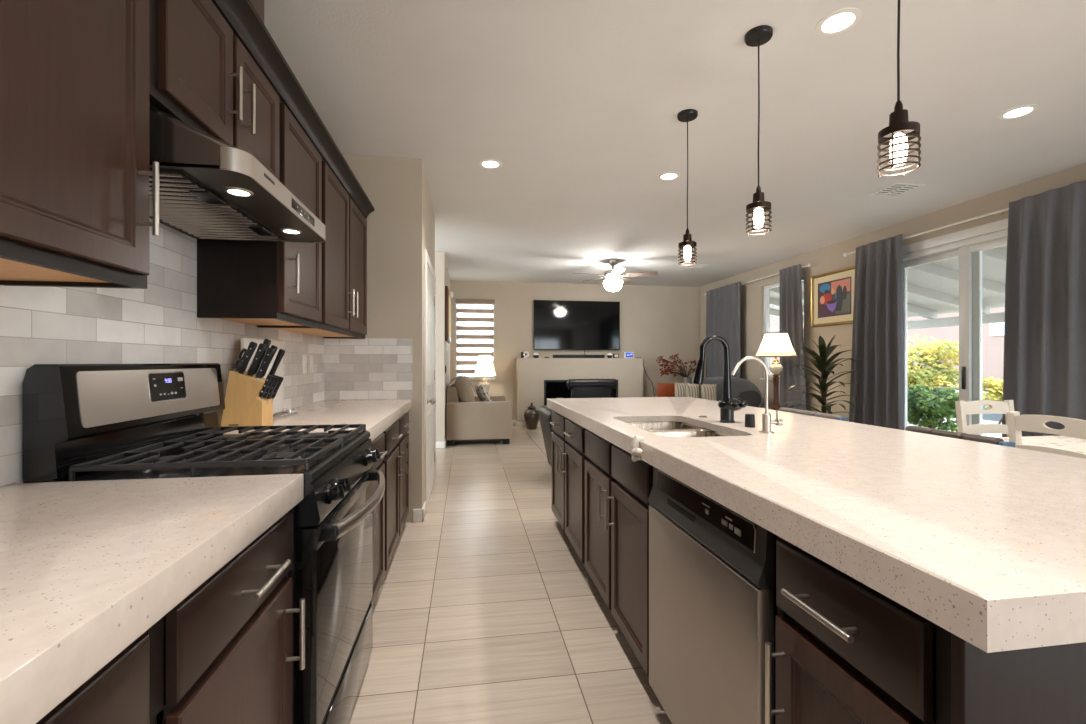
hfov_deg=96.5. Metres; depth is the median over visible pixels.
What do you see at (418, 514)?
baseboard
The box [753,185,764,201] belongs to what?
socket
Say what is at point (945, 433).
cushion
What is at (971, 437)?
cushion
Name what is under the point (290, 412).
wire stand
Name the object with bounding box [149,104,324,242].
range hood
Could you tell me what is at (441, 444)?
baseboard
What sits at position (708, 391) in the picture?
sofa pillow
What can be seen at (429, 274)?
door
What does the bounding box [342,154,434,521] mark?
wall
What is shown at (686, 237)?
socket
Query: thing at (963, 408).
dining chair
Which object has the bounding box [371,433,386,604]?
base cabinet
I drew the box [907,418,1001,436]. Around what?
ground
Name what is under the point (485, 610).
floor
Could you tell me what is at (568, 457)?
base cabinet
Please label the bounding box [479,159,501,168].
recessed light
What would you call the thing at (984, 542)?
countertop
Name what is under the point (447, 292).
framed picture
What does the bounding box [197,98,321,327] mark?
upper cabinet
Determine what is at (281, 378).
kitchen knife
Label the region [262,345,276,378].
kitchen knife
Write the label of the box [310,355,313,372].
wall plate
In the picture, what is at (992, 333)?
house
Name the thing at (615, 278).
ceiling fan
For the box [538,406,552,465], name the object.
leather chair
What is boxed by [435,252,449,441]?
wall
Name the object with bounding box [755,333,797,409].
table lamp
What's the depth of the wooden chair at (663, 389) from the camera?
8.86 m
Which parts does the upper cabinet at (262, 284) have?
handle, door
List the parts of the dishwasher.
pocket handle, display glass, control panel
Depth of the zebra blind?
9.26 m
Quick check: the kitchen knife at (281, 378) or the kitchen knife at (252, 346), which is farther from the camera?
the kitchen knife at (281, 378)
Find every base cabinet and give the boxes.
[36,631,149,723]
[147,512,304,723]
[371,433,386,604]
[382,412,411,570]
[550,411,586,562]
[585,428,709,676]
[765,536,950,723]
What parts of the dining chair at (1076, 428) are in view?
post, rail, rail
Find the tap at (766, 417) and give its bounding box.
[731,356,783,433]
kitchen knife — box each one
[237,341,256,374]
[246,343,266,376]
[253,339,270,375]
[255,347,274,380]
[258,375,271,399]
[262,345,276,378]
[262,376,275,399]
[266,377,278,403]
[268,349,284,375]
[270,377,283,403]
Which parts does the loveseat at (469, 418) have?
arm, arm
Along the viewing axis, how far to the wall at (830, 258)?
6.34 m
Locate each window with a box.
[455,378,494,379]
[760,276,803,380]
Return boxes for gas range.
[23,363,384,723]
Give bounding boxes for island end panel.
[951,633,1085,723]
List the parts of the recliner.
backrest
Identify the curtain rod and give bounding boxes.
[704,263,811,295]
[843,208,1008,256]
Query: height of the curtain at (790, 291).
2.560 m
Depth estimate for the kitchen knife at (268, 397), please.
2.07 m
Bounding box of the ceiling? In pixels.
[264,0,1085,286]
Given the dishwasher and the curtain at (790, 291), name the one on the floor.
the dishwasher
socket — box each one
[683,229,691,240]
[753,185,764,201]
[889,101,908,125]
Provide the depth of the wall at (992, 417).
10.42 m
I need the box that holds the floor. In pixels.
[348,425,671,723]
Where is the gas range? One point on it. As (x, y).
(82, 422)
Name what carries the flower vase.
on the plant stand
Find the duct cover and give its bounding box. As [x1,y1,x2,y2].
[250,0,263,22]
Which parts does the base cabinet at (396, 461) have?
drawer, door, handle, door, drawer, handle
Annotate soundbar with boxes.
[553,355,604,357]
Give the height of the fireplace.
1.290 m
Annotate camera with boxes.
[521,352,528,357]
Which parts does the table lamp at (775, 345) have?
stem, globe, shade trim, lamp shade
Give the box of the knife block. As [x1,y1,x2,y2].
[221,371,272,426]
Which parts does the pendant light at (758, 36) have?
cord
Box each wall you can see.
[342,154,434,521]
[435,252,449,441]
[450,280,699,419]
[700,163,1085,421]
[930,389,1001,420]
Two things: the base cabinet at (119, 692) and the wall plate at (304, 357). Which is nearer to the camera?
the base cabinet at (119, 692)
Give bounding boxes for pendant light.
[677,109,697,265]
[744,25,772,235]
[877,0,920,176]
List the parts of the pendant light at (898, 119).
cord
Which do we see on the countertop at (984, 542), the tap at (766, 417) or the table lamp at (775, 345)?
the tap at (766, 417)
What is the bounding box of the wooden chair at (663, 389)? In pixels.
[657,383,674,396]
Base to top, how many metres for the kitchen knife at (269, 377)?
0.120 m
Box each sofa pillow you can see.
[675,383,688,396]
[686,383,700,397]
[701,384,716,400]
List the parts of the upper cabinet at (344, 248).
door, handle, handle, door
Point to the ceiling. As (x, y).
(578, 103)
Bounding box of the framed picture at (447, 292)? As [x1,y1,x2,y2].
[445,286,450,343]
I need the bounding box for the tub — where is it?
[774,534,776,723]
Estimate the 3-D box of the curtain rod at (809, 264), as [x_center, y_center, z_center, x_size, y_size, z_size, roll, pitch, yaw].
[3.470,-1.335,8.125,0.112,0.056,2.986,0,0,-9]
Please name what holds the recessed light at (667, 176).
in the ceiling
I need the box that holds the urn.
[524,402,538,429]
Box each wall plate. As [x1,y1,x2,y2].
[302,355,306,373]
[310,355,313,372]
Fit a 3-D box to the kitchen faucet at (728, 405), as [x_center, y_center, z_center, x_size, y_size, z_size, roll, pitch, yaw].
[0.820,0.078,2.248,0.256,0.405,0.099,0,0,-9]
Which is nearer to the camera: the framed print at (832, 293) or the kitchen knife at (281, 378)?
the kitchen knife at (281, 378)
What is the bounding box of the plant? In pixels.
[782,336,863,417]
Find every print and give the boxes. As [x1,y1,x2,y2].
[449,295,450,335]
[811,266,854,326]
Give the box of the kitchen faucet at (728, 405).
[693,335,747,422]
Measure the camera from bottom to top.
0.123 m
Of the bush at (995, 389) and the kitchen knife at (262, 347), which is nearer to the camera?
the kitchen knife at (262, 347)
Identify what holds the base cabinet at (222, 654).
on the floor
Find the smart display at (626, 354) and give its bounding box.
[624,352,633,357]
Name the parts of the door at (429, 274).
knob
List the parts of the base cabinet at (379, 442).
handle, drawer, handle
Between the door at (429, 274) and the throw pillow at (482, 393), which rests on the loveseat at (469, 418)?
the throw pillow at (482, 393)
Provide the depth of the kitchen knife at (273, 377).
2.05 m
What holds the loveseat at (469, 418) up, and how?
on the floor
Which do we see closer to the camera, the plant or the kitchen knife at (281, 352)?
the kitchen knife at (281, 352)
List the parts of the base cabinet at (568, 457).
drawer, door, handle, handle, drawer, door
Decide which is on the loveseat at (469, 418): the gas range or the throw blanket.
the throw blanket
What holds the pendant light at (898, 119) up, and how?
hanging from the ceiling
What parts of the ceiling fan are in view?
motor, lamp shade, blade, blade, blade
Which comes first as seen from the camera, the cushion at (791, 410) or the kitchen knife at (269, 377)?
the kitchen knife at (269, 377)
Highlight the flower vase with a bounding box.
[656,353,696,383]
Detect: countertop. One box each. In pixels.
[0,474,303,723]
[224,399,411,440]
[547,397,1085,652]
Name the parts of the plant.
stem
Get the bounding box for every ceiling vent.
[684,264,709,267]
[868,183,924,196]
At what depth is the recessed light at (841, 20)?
2.19 m
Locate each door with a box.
[424,249,435,512]
[903,218,1007,434]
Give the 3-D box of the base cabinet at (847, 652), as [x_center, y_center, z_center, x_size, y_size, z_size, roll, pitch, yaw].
[0.797,0.781,0.885,0.660,0.868,0.390,0,0,-9]
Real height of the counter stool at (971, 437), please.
0.916 m
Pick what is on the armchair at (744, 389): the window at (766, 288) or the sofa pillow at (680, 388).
the sofa pillow at (680, 388)
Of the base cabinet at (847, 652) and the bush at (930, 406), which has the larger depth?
the bush at (930, 406)
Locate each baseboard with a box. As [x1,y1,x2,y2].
[413,502,425,521]
[436,434,446,448]
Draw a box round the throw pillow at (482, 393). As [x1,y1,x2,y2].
[475,385,491,401]
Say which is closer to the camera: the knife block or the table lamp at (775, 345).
the knife block
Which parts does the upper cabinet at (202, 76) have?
door, handle, handle, door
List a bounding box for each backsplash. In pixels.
[0,218,323,486]
[324,338,411,399]
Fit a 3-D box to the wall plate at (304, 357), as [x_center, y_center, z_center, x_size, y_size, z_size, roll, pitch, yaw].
[-1.537,0.014,3.129,0.008,0.122,0.072,0,0,-9]
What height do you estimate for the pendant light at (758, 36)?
0.940 m
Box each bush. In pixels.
[907,333,958,423]
[907,384,958,431]
[982,377,1002,423]
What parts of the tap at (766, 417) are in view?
spout, lever handle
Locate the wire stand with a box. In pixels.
[273,408,299,419]
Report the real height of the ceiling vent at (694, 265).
0.010 m
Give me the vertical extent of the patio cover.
2.740 m
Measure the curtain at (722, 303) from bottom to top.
2.560 m
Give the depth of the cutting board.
2.50 m
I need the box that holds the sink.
[625,421,731,436]
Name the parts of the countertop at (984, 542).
air gap cap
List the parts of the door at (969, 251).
fixed sash, head casing, frame, pull handle, sliding sash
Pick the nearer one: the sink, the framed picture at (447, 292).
the sink
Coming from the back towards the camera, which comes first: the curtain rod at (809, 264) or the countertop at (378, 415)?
the curtain rod at (809, 264)
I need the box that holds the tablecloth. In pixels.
[996,435,1085,453]
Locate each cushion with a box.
[455,377,475,401]
[779,407,798,412]
[796,410,818,415]
[815,413,841,419]
[905,426,936,434]
[932,430,965,438]
[962,434,1003,444]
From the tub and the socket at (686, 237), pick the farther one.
the socket at (686, 237)
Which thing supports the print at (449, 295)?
attached to the framed picture at (447, 292)
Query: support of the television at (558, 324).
attached to the wall at (656, 321)
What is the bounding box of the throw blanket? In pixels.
[447,376,476,394]
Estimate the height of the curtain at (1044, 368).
2.560 m
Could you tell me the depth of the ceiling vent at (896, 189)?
4.33 m
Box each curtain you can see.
[706,281,740,377]
[779,264,806,409]
[849,234,904,429]
[1002,180,1085,436]
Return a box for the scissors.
[234,348,246,371]
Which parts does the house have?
pane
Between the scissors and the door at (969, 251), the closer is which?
the scissors
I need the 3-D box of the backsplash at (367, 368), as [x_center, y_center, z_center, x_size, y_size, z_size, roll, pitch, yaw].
[-1.301,0.051,3.627,0.630,0.457,0.010,0,0,-9]
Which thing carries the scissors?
in the knife block
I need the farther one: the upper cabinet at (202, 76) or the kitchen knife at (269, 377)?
the kitchen knife at (269, 377)
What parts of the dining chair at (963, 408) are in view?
post, rail, rail, post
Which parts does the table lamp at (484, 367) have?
lamp shade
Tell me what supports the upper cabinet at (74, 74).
attached to the wall
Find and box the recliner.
[557,379,617,397]
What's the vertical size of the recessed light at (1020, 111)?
0.006 m
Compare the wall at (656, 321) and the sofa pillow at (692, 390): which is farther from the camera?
the wall at (656, 321)
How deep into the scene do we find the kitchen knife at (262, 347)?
2.03 m
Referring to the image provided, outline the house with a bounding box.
[770,307,1004,390]
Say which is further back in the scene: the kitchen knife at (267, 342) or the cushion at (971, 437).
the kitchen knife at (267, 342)
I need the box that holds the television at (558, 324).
[534,300,619,349]
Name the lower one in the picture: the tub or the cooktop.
the tub
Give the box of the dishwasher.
[648,467,776,723]
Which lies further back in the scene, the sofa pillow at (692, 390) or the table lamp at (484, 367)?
the table lamp at (484, 367)
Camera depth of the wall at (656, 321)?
9.66 m
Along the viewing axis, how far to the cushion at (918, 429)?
2.20 m
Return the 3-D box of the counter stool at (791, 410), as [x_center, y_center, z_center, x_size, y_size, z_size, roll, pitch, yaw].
[1.621,0.757,2.947,0.400,0.916,0.522,0,0,-9]
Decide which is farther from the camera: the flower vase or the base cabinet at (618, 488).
the flower vase
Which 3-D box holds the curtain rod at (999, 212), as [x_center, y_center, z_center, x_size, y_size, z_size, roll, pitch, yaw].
[4.065,-1.335,4.351,0.112,0.056,3.486,0,0,-9]
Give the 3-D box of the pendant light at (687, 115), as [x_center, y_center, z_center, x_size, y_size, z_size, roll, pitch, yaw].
[0.900,-1.075,3.022,0.124,0.940,0.124,0,0,-9]
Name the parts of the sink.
bowl, bowl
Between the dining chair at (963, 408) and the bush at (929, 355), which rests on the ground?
the bush at (929, 355)
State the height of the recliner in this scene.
0.946 m
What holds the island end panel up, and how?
on the floor
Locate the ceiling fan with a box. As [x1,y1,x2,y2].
[576,260,657,290]
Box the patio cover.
[770,246,1006,329]
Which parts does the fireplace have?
trim, firebox glass, firebox frame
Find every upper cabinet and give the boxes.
[0,0,158,288]
[149,0,278,179]
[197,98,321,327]
[275,159,366,338]
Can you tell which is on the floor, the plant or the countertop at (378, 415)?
the plant
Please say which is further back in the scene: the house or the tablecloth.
the house
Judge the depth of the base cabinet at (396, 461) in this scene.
2.98 m
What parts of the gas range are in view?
steel panel, handle mount, door rail, oven door, knob, knob, storage drawer, handle, knob, knob, handle mount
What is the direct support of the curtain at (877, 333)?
hanging from the curtain rod at (999, 212)
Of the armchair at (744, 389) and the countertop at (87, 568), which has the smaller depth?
the countertop at (87, 568)
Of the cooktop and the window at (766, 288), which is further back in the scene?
the window at (766, 288)
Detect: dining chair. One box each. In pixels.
[955,400,1013,436]
[1007,411,1085,458]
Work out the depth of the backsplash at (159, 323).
1.52 m
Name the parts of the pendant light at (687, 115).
cord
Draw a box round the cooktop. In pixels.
[23,430,370,484]
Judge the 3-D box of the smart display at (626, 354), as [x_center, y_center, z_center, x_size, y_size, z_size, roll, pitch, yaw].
[1.670,-0.134,9.440,0.180,0.118,0.072,0,0,-9]
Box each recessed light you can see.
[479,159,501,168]
[658,172,679,180]
[815,7,861,35]
[998,104,1038,119]
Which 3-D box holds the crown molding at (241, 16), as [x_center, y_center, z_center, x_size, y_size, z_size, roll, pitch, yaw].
[-1.036,-1.107,1.899,0.096,0.081,3.475,0,0,-9]
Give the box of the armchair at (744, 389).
[700,377,761,407]
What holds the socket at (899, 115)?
attached to the pendant light at (898, 119)
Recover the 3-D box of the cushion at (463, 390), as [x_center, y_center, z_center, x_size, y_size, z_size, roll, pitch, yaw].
[-1.196,0.505,7.520,0.334,0.545,0.510,0,0,-9]
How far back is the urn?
8.70 m
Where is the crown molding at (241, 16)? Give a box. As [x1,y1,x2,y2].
[212,0,373,218]
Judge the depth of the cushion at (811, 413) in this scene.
2.94 m
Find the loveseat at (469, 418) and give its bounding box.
[447,376,512,445]
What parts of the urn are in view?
lid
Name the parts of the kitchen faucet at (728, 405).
lever handle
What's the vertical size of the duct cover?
0.476 m
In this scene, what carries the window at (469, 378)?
in the wall at (656, 321)
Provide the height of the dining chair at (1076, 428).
0.960 m
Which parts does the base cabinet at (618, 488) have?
drawer, door, handle, handle, door, drawer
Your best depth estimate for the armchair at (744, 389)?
7.18 m
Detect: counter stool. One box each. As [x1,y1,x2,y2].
[779,407,847,420]
[905,426,1014,447]
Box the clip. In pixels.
[631,435,643,461]
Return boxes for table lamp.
[474,355,495,391]
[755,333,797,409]
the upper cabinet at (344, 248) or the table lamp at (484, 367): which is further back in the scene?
the table lamp at (484, 367)
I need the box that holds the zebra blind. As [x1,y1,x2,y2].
[455,299,494,377]
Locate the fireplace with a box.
[516,358,642,426]
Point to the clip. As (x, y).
(637, 452)
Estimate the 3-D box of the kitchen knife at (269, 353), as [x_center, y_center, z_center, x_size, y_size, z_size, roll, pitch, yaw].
[-1.173,0.018,2.037,0.085,0.158,0.018,0,0,-9]
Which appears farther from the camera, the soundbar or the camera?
the soundbar

